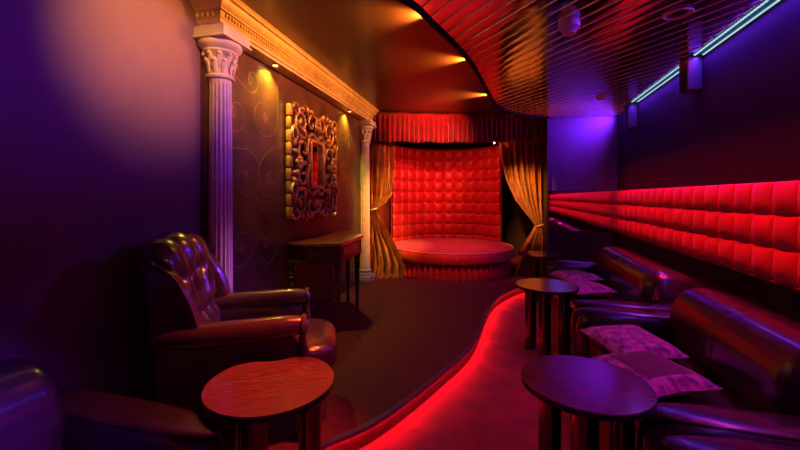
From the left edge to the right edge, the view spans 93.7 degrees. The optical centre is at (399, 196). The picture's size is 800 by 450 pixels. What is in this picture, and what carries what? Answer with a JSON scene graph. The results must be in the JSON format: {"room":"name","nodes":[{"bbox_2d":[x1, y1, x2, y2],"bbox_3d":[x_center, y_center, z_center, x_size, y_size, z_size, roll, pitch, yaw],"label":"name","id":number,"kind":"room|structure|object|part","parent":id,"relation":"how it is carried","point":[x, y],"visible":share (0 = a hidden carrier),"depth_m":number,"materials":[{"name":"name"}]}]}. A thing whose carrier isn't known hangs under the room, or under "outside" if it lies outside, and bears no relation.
{"room":"entertainment venue","nodes":[
{"label":"entertainment venue","id":0,"kind":"room"},
{"bbox_2d":[0,0,199,401],"bbox_3d":[-2.284,0.025,0.133,0.430,2.750,5.225,0,0,16],"label":"wall","id":1,"kind":"structure","parent":0,"point":[100,99],"depth_m":1.90,"materials":[{"name":"paint"}]},
{"bbox_2d":[200,49,403,313],"bbox_3d":[-0.752,0.025,5.764,0.354,2.750,6.480,0,0,13],"label":"wall","id":2,"kind":"structure","parent":0,"point":[262,232],"depth_m":3.36,"materials":[{"name":"brown paint"}]},
{"bbox_2d":[190,0,378,120],"bbox_3d":[-0.995,-1.250,4.229,0.565,0.200,3.620,0,0,13],"label":"trim","id":3,"kind":"structure","parent":2,"relation":"attached to","point":[269,46],"depth_m":3.22,"materials":[{"name":"paint"}]},
{"bbox_2d":[286,102,337,221],"bbox_3d":[-0.909,-0.345,4.086,0.094,1.210,1.130,0,0,13],"label":"wall mirror","id":4,"kind":"object","parent":2,"relation":"attached to","point":[315,152],"visible":1,"depth_m":3.92,"materials":[{"name":"gold metal"}]},
{"bbox_3d":[-1.053,-0.341,3.573,0.050,1.102,0.065,0,0,13],"label":"moulding","id":5,"kind":"part","parent":4,"relation":"part of","materials":[{"name":"gold metal"}]},
{"bbox_3d":[-0.930,-0.350,4.091,0.008,0.500,0.280,0,0,13],"label":"mirror pane","id":6,"kind":"part","parent":4,"relation":"part of","materials":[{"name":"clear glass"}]},
{"bbox_3d":[-0.911,-0.350,4.086,0.050,0.530,0.340,0,0,13],"label":"frame","id":7,"kind":"part","parent":4,"relation":"part of","materials":[{"name":"gold metal"}]},
{"bbox_3d":[-0.808,-0.341,4.609,0.050,1.102,0.065,0,0,13],"label":"moulding","id":8,"kind":"part","parent":4,"relation":"part of","materials":[{"name":"gold metal"}]},
{"bbox_2d":[370,140,403,277],"bbox_3d":[-0.261,0.155,6.016,0.616,2.230,0.406,0,0,-13],"label":"stage curtain","id":9,"kind":"object","parent":2,"relation":"hanging from","point":[386,261],"visible":0.98,"depth_m":6.01,"materials":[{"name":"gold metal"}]},
{"bbox_2d":[370,210,403,277],"bbox_3d":[-0.248,0.735,5.959,0.616,1.070,0.289,0,0,-13],"label":"drape","id":10,"kind":"object","parent":9,"relation":"hanging from","point":[386,261],"depth_m":5.96,"materials":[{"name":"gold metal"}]},
{"bbox_2d":[241,0,504,112],"bbox_3d":[-0.235,-1.400,2.870,3.500,0.100,11.600,0,0,16],"label":"ceiling","id":11,"kind":"structure","parent":0,"point":[384,51],"depth_m":3.48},
{"bbox_2d":[370,111,544,142],"bbox_3d":[0.897,-1.096,5.922,2.780,0.506,0.287,0,0,-2],"label":"valance","id":12,"kind":"object","parent":11,"relation":"hanging from","point":[391,126],"visible":0.92,"depth_m":5.96,"materials":[{"name":"fabric"}]},
{"bbox_3d":[0.897,-1.335,5.960,2.776,0.028,0.178,0,0,-2],"label":"rail","id":13,"kind":"part","parent":12,"relation":"part of","materials":[{"name":"black paint"}]},
{"bbox_2d":[219,257,544,449],"bbox_3d":[0.306,1.340,4.930,3.330,0.120,7.140,0,0,16],"label":"floor","id":14,"kind":"structure","parent":0,"point":[405,330],"depth_m":3.25,"materials":[{"name":"carpet"}]},
{"bbox_2d":[192,23,251,292],"bbox_3d":[-1.266,0.066,2.639,0.300,2.429,0.300,0,0,13],"label":"fluted column","id":15,"kind":"structure","parent":14,"relation":"on","point":[222,45],"depth_m":2.57,"materials":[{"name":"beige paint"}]},
{"bbox_2d":[131,230,337,436],"bbox_3d":[-0.892,0.736,2.211,1.025,1.088,0.734,0,0,-12],"label":"wingback armchair","id":16,"kind":"object","parent":14,"relation":"on","point":[199,329],"visible":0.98,"depth_m":1.89,"materials":[{"name":"leather"}]},
{"bbox_3d":[-1.241,0.611,2.134,0.310,0.838,0.609,0,0,-12],"label":"backrest","id":17,"kind":"part","parent":16,"relation":"part of","materials":[{"name":"leather"}]},
{"bbox_3d":[-0.853,0.876,1.908,0.706,0.509,0.127,0,0,-12],"label":"arm","id":18,"kind":"part","parent":16,"relation":"part of","materials":[{"name":"leather"}]},
{"bbox_3d":[-0.983,0.876,2.501,0.706,0.509,0.127,0,0,-12],"label":"arm","id":19,"kind":"part","parent":16,"relation":"part of","materials":[{"name":"leather"}]},
{"bbox_3d":[-0.550,1.205,2.019,0.068,0.150,0.068,0,0,-12],"label":"leg","id":20,"kind":"part","parent":16,"relation":"part of","materials":[{"name":"brown wood"}]},
{"bbox_2d":[296,318,337,366],"bbox_3d":[-0.782,0.895,2.235,0.800,0.202,0.570,0,0,-12],"label":"seat cushion","id":21,"kind":"object","parent":16,"relation":"on","point":[321,336],"depth_m":2.14,"materials":[{"name":"leather"}]},
{"bbox_2d":[201,357,333,449],"bbox_3d":[-0.540,1.090,1.569,0.528,0.620,0.483,0,0,-16],"label":"bar table","id":22,"kind":"object","parent":14,"relation":"on","point":[249,396],"visible":1,"depth_m":1.52,"materials":[{"name":"brown wood"}]},
{"bbox_3d":[-0.685,1.102,1.681,0.124,0.596,0.124,0,0,-16],"label":"leg","id":23,"kind":"part","parent":22,"relation":"part of","materials":[{"name":"brown wood"}]},
{"bbox_3d":[-0.555,1.102,1.426,0.124,0.596,0.124,0,0,-16],"label":"leg","id":24,"kind":"part","parent":22,"relation":"part of","materials":[{"name":"brown wood"}]},
{"bbox_3d":[-0.399,1.102,1.666,0.124,0.596,0.124,0,0,-16],"label":"leg","id":25,"kind":"part","parent":22,"relation":"part of","materials":[{"name":"brown wood"}]},
{"bbox_2d":[288,231,362,331],"bbox_3d":[-0.685,0.855,4.076,0.578,0.850,1.280,0,0,16],"label":"console table","id":26,"kind":"object","parent":14,"relation":"on","point":[336,248],"visible":0.93,"depth_m":3.59,"materials":[{"name":"brown wood"}]},
{"bbox_3d":[-1.048,0.948,3.637,0.076,0.665,0.075,0,0,16],"label":"leg","id":27,"kind":"part","parent":26,"relation":"part of","materials":[{"name":"brown wood"}]},
{"bbox_3d":[-0.722,0.535,3.520,0.238,0.102,0.012,0,0,-4],"label":"drawer moulding","id":28,"kind":"part","parent":26,"relation":"part of","materials":[{"name":"brown wood"}]},
{"bbox_3d":[-0.592,0.948,3.561,0.076,0.665,0.075,0,0,16],"label":"leg","id":29,"kind":"part","parent":26,"relation":"part of","materials":[{"name":"brown wood"}]},
{"bbox_3d":[-0.640,0.948,4.613,0.076,0.665,0.075,0,0,16],"label":"leg","id":30,"kind":"part","parent":26,"relation":"part of","materials":[{"name":"brown wood"}]},
{"bbox_3d":[-0.495,0.535,3.885,0.012,0.102,0.621,0,0,10],"label":"drawer moulding","id":31,"kind":"part","parent":26,"relation":"part of","materials":[{"name":"brown wood"}]},
{"bbox_3d":[-0.481,0.948,4.216,0.076,0.665,0.075,0,0,16],"label":"leg","id":32,"kind":"part","parent":26,"relation":"part of","materials":[{"name":"brown wood"}]},
{"bbox_2d":[358,119,376,282],"bbox_3d":[-0.541,0.066,5.705,0.300,2.429,0.300,0,0,13],"label":"fluted column","id":33,"kind":"structure","parent":14,"relation":"on","point":[366,126],"depth_m":5.63,"materials":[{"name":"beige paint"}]},
{"bbox_2d":[322,287,517,449],"bbox_3d":[0.451,1.289,3.446,5.732,0.022,1.082,0,0,-44],"label":"trim","id":34,"kind":"structure","parent":14,"relation":"attached to","point":[327,443],"depth_m":2.40,"materials":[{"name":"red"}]},
{"bbox_2d":[391,145,501,241],"bbox_3d":[0.901,0.140,7.630,2.139,2.280,0.821,0,0,1],"label":"wall panel","id":35,"kind":"object","parent":14,"relation":"on","point":[457,193],"visible":0.91,"depth_m":7.72,"materials":[{"name":"red leather"}]},
{"bbox_2d":[394,238,513,280],"bbox_3d":[0.917,1.046,6.763,2.188,0.461,2.188,0,0,16],"label":"stage","id":36,"kind":"object","parent":14,"relation":"on","point":[456,259],"visible":0.84,"depth_m":5.90,"materials":[{"name":"red fabric"}]},
{"bbox_3d":[0.917,0.930,6.763,2.188,0.230,2.188,0,0,16],"label":"mattress","id":37,"kind":"part","parent":36,"relation":"part of","materials":[{"name":"red fabric"}]},
{"bbox_2d":[371,140,394,208],"bbox_3d":[-0.287,-0.375,6.086,0.402,1.170,0.204,0,0,-24],"label":"drape","id":38,"kind":"object","parent":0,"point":[382,153],"depth_m":6.07,"materials":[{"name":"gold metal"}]},
{"bbox_2d":[404,141,533,257],"bbox_3d":[1.302,0.025,8.358,3.500,2.750,0.200,0,0,16],"label":"wall","id":39,"kind":"structure","parent":0,"point":[517,226],"depth_m":7.98,"materials":[{"name":"black paint"}]},
{"bbox_2d":[359,293,607,449],"bbox_3d":[0.094,1.450,1.635,4.100,0.100,9.400,0,0,16],"label":"floor","id":40,"kind":"structure","parent":0,"point":[486,405],"depth_m":2.49,"materials":[{"name":"red carpet"}]},
{"bbox_2d":[0,358,225,449],"bbox_3d":[-1.334,0.997,0.823,1.027,0.807,1.589,0,0,16],"label":"armchair","id":41,"kind":"object","parent":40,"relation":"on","point":[36,413],"visible":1,"depth_m":1.35,"materials":[{"name":"brown leather"}]},
{"bbox_3d":[-1.592,0.860,0.895,0.490,0.534,1.155,0,0,16],"label":"backrest","id":42,"kind":"part","parent":41,"relation":"part of","materials":[{"name":"brown leather"}]},
{"bbox_3d":[-1.127,1.085,1.481,0.984,0.530,0.209,0,0,16],"label":"arm","id":43,"kind":"part","parent":41,"relation":"part of","materials":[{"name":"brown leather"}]},
{"bbox_2d":[517,251,559,301],"bbox_3d":[1.907,1.090,5.178,0.554,0.620,0.554,0,0,16],"label":"bar table","id":44,"kind":"object","parent":40,"relation":"on","point":[532,257],"visible":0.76,"depth_m":5.05,"materials":[{"name":"brown wood"}]},
{"bbox_3d":[1.836,1.102,5.327,0.124,0.596,0.124,0,0,16],"label":"leg","id":45,"kind":"part","parent":44,"relation":"part of","materials":[{"name":"brown wood"}]},
{"bbox_3d":[1.813,1.102,5.042,0.124,0.596,0.124,0,0,16],"label":"leg","id":46,"kind":"part","parent":44,"relation":"part of","materials":[{"name":"brown wood"}]},
{"bbox_2d":[515,278,579,356],"bbox_3d":[1.304,1.090,3.342,0.534,0.620,0.534,0,0,16],"label":"bar table","id":47,"kind":"object","parent":40,"relation":"on","point":[544,287],"visible":0.92,"depth_m":3.31,"materials":[{"name":"brown wood"}]},
{"bbox_3d":[1.212,1.102,3.479,0.124,0.596,0.124,0,0,16],"label":"leg","id":48,"kind":"part","parent":47,"relation":"part of","materials":[{"name":"brown wood"}]},
{"bbox_3d":[1.232,1.102,3.194,0.124,0.596,0.124,0,0,16],"label":"leg","id":49,"kind":"part","parent":47,"relation":"part of","materials":[{"name":"brown wood"}]},
{"bbox_3d":[1.469,1.102,3.354,0.124,0.596,0.124,0,0,16],"label":"leg","id":50,"kind":"part","parent":47,"relation":"part of","materials":[{"name":"brown wood"}]},
{"bbox_2d":[521,355,656,449],"bbox_3d":[0.785,1.090,1.598,0.514,0.620,0.514,0,0,16],"label":"bar table","id":51,"kind":"object","parent":40,"relation":"on","point":[590,390],"visible":1,"depth_m":1.55,"materials":[{"name":"brown wood"}]},
{"bbox_3d":[0.692,1.102,1.734,0.124,0.596,0.124,0,0,16],"label":"leg","id":52,"kind":"part","parent":51,"relation":"part of","materials":[{"name":"brown wood"}]},
{"bbox_3d":[0.713,1.102,1.449,0.124,0.596,0.124,0,0,16],"label":"leg","id":53,"kind":"part","parent":51,"relation":"part of","materials":[{"name":"brown wood"}]},
{"bbox_3d":[0.949,1.102,1.609,0.124,0.596,0.124,0,0,16],"label":"leg","id":54,"kind":"part","parent":51,"relation":"part of","materials":[{"name":"brown wood"}]},
{"bbox_2d":[546,246,703,355],"bbox_3d":[2.141,0.997,3.824,1.027,0.807,2.164,0,0,16],"label":"leather sofa","id":55,"kind":"object","parent":40,"relation":"on","point":[640,282],"visible":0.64,"depth_m":3.25,"materials":[{"name":"brown leather"}]},
{"bbox_3d":[2.385,1.085,4.771,0.984,0.530,0.209,0,0,16],"label":"arm","id":56,"kind":"part","parent":55,"relation":"part of","materials":[{"name":"brown leather"}]},
{"bbox_2d":[549,270,603,281],"bbox_3d":[1.967,0.891,4.205,0.409,0.110,0.409,0,0,-9],"label":"throw pillow","id":57,"kind":"object","parent":55,"relation":"on","point":[565,275],"visible":0.8,"depth_m":4.08,"materials":[{"name":"fabric"}]},
{"bbox_2d":[552,276,609,287],"bbox_3d":[2.104,1.035,4.289,0.620,0.165,0.879,0,0,16],"label":"throw pillow","id":58,"kind":"object","parent":55,"relation":"on","point":[603,282],"depth_m":4.18,"materials":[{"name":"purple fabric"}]},
{"bbox_2d":[567,280,616,296],"bbox_3d":[1.796,0.891,3.671,0.409,0.110,0.409,0,0,-11],"label":"throw pillow","id":59,"kind":"object","parent":55,"relation":"on","point":[588,288],"visible":0.66,"depth_m":3.51,"materials":[{"name":"fabric"}]},
{"bbox_3d":[1.858,1.085,2.889,0.984,0.530,0.209,0,0,16],"label":"arm","id":60,"kind":"part","parent":55,"relation":"part of","materials":[{"name":"brown leather"}]},
{"bbox_2d":[570,293,625,318],"bbox_3d":[1.868,1.035,3.446,0.620,0.165,0.879,0,0,16],"label":"armrest","id":61,"kind":"object","parent":55,"relation":"on","point":[615,296],"depth_m":3.53,"materials":[{"name":"brown leather"}]},
{"bbox_3d":[2.400,0.860,3.752,0.490,0.534,1.730,0,0,16],"label":"backrest","id":62,"kind":"part","parent":55,"relation":"part of","materials":[{"name":"brown leather"}]},
{"bbox_3d":[2.019,0.762,2.960,0.048,0.118,0.013,0,0,16],"label":"nailhead trim","id":63,"kind":"part","parent":55,"relation":"part of","materials":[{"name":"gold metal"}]},
{"bbox_2d":[576,288,799,449],"bbox_3d":[1.635,0.997,2.016,1.027,0.807,1.579,0,0,16],"label":"leather sofa","id":64,"kind":"object","parent":40,"relation":"on","point":[750,351],"visible":0.75,"depth_m":1.74,"materials":[{"name":"brown leather"}]},
{"bbox_3d":[1.800,1.085,2.682,0.984,0.530,0.209,0,0,16],"label":"arm","id":65,"kind":"part","parent":64,"relation":"part of","materials":[{"name":"brown leather"}]},
{"bbox_2d":[580,324,689,360],"bbox_3d":[1.415,0.891,2.298,0.409,0.125,0.407,0,0,-9],"label":"throw pillow","id":66,"kind":"object","parent":64,"relation":"on","point":[622,338],"visible":0.74,"depth_m":2.23,"materials":[{"name":"velvet fabric"}]},
{"bbox_2d":[589,338,714,379],"bbox_3d":[1.559,1.035,2.340,0.620,0.165,0.586,0,0,16],"label":"pillow","id":67,"kind":"object","parent":64,"relation":"on","point":[692,363],"depth_m":2.21,"materials":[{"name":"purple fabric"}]},
{"bbox_2d":[591,351,722,398],"bbox_3d":[1.259,0.891,1.901,0.409,0.110,0.409,0,0,-11],"label":"throw pillow","id":68,"kind":"object","parent":64,"relation":"on","point":[668,379],"visible":0.84,"depth_m":1.79,"materials":[{"name":"fabric"}]},
{"bbox_2d":[635,379,753,439],"bbox_3d":[1.402,1.035,1.779,0.620,0.165,0.586,0,0,16],"label":"armrest","id":69,"kind":"object","parent":64,"relation":"on","point":[727,397],"depth_m":1.76,"materials":[{"name":"brown leather"}]},
{"bbox_3d":[1.430,1.085,1.362,0.984,0.530,0.209,0,0,16],"label":"arm","id":70,"kind":"part","parent":64,"relation":"part of","materials":[{"name":"brown leather"}]},
{"bbox_3d":[1.893,0.860,1.944,0.490,0.534,1.145,0,0,16],"label":"backrest","id":71,"kind":"part","parent":64,"relation":"part of","materials":[{"name":"brown leather"}]},
{"bbox_2d":[661,435,799,449],"bbox_3d":[1.206,0.997,0.485,1.027,0.807,1.589,0,0,16],"label":"leather sofa","id":72,"kind":"object","parent":40,"relation":"on","point":[672,442],"visible":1,"depth_m":1.25,"materials":[{"name":"brown leather"}]},
{"bbox_2d":[541,119,547,277],"bbox_3d":[2.614,0.025,6.859,0.105,2.750,2.380,0,0,16],"label":"wall","id":73,"kind":"structure","parent":0,"point":[543,143],"depth_m":6.06,"materials":[{"name":"black paint"}]},
{"bbox_2d":[499,141,543,274],"bbox_3d":[2.013,0.170,6.236,0.725,2.200,0.313,0,0,16],"label":"stage curtain","id":74,"kind":"object","parent":73,"relation":"hanging from","point":[521,162],"visible":0.8,"depth_m":6.27,"materials":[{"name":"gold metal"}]},
{"bbox_2d":[499,141,541,225],"bbox_3d":[2.014,-0.225,6.292,0.688,1.410,0.192,0,0,16],"label":"drape","id":75,"kind":"object","parent":74,"relation":"hanging from","point":[521,162],"depth_m":6.28,"materials":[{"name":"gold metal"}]},
{"bbox_2d":[514,225,542,274],"bbox_3d":[2.120,0.870,6.168,0.456,0.800,0.189,0,0,0],"label":"drape","id":76,"kind":"object","parent":74,"relation":"hanging from","point":[534,242],"depth_m":6.17,"materials":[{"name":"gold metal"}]},
{"bbox_2d":[547,120,547,251],"bbox_3d":[2.250,0.050,5.718,0.014,2.460,0.015,0,0,16],"label":"trim","id":77,"kind":"structure","parent":73,"relation":"attached to","point":[547,120],"depth_m":5.71,"materials":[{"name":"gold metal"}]},
{"bbox_2d":[548,116,616,190],"bbox_3d":[2.838,0.050,5.722,1.120,2.700,0.150,0,0,16],"label":"wall","id":78,"kind":"structure","parent":0,"point":[582,152],"depth_m":5.67,"materials":[{"name":"paint"}]},
{"bbox_2d":[548,190,614,231],"bbox_3d":[2.730,0.211,5.662,0.935,0.622,0.020,0,0,16],"label":"wall mirror","id":79,"kind":"object","parent":78,"relation":"attached to","point":[568,210],"visible":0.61,"depth_m":5.66,"materials":[{"name":"clear glass"}]},
{"bbox_3d":[2.730,0.516,5.662,0.935,0.012,0.020,0,0,16],"label":"rail","id":80,"kind":"part","parent":79,"relation":"part of","materials":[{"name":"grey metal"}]},
{"bbox_2d":[548,231,617,260],"bbox_3d":[2.742,0.961,5.659,0.966,0.878,0.022,0,0,16],"label":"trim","id":81,"kind":"structure","parent":78,"relation":"attached to","point":[571,245],"depth_m":5.66,"materials":[{"name":"black paint"}]},
{"bbox_2d":[408,0,763,119],"bbox_3d":[0.586,-1.247,1.445,2.850,0.106,9.300,0,0,16],"label":"ceiling","id":82,"kind":"structure","parent":0,"point":[619,49],"depth_m":2.91,"materials":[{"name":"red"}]},
{"bbox_2d":[397,0,548,118],"bbox_3d":[-0.217,-1.265,1.663,0.711,0.170,9.344,0,0,27],"label":"trim","id":83,"kind":"structure","parent":82,"relation":"attached to","point":[411,5],"depth_m":2.95,"materials":[{"name":"black"}]},
{"bbox_2d":[558,16,579,35],"bbox_3d":[1.151,-1.154,2.554,0.140,0.092,0.140,0,0,16],"label":"smoke detector","id":84,"kind":"object","parent":82,"relation":"attached to","point":[568,26],"visible":1,"depth_m":2.52,"materials":[{"name":"white plastic"}]},
{"bbox_2d":[596,95,605,99],"bbox_3d":[2.394,-1.179,4.470,0.110,0.043,0.110,0,0,16],"label":"smoke detector","id":85,"kind":"object","parent":82,"relation":"attached to","point":[600,97],"visible":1,"depth_m":4.43,"materials":[{"name":"white plastic"}]},
{"bbox_2d":[631,65,678,101],"bbox_3d":[2.744,-1.192,4.014,0.078,0.012,1.410,0,0,16],"label":"recessed light","id":86,"kind":"object","parent":82,"relation":"in","point":[675,71],"visible":0.94,"depth_m":3.96,"materials":[{"name":"teal"}]},
{"bbox_2d":[662,7,694,20],"bbox_3d":[1.811,-1.193,2.442,0.170,0.014,0.170,0,0,16],"label":"recessed light","id":87,"kind":"object","parent":82,"relation":"in","point":[684,12],"visible":1,"depth_m":2.44,"materials":[{"name":"white plastic"}]},
{"bbox_2d":[693,0,779,54],"bbox_3d":[1.597,-1.192,-0.084,0.078,0.012,6.700,0,0,16],"label":"recessed light","id":88,"kind":"object","parent":82,"relation":"in","point":[765,5],"visible":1,"depth_m":2.60,"materials":[{"name":"teal"}]},
{"bbox_2d":[617,0,799,323],"bbox_3d":[2.051,0.050,1.113,0.150,2.700,9.450,0,0,16],"label":"wall","id":89,"kind":"structure","parent":0,"point":[742,126],"depth_m":2.79,"materials":[{"name":"paint"}]},
{"bbox_2d":[624,102,636,128],"bbox_3d":[2.945,-1.038,4.799,0.112,0.316,0.170,0,0,16],"label":"wall speaker","id":90,"kind":"object","parent":89,"relation":"attached to","point":[630,109],"visible":1,"depth_m":4.72,"materials":[{"name":"purple"}]},
{"bbox_2d":[624,103,627,127],"bbox_3d":[2.895,-1.038,4.813,0.008,0.292,0.150,0,0,16],"label":"grille","id":91,"kind":"object","parent":90,"relation":"attached to","point":[626,105],"depth_m":4.78,"materials":[{"name":"metal"}]},
{"bbox_2d":[679,55,701,93],"bbox_3d":[2.510,-1.053,3.244,0.112,0.286,0.160,0,0,16],"label":"wall speaker","id":92,"kind":"object","parent":89,"relation":"attached to","point":[690,68],"visible":1,"depth_m":3.18,"materials":[{"name":"purple"}]},
{"bbox_2d":[679,58,686,92],"bbox_3d":[2.459,-1.053,3.257,0.008,0.262,0.140,0,0,16],"label":"grille","id":93,"kind":"object","parent":92,"relation":"attached to","point":[683,64],"depth_m":3.24,"materials":[{"name":"metal"}]},
{"bbox_2d":[614,180,799,287],"bbox_3d":[1.941,0.206,1.118,0.064,0.597,9.200,0,0,16],"label":"wall panel","id":94,"kind":"object","parent":89,"relation":"attached to","point":[754,228],"visible":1,"depth_m":2.71,"materials":[{"name":"red leather"}]},
{"bbox_2d":[615,231,799,291],"bbox_3d":[1.949,0.515,1.090,0.035,0.016,9.250,0,0,16],"label":"trim","id":95,"kind":"structure","parent":89,"relation":"attached to","point":[684,253],"depth_m":2.74,"materials":[{"name":"wood"}]}
]}

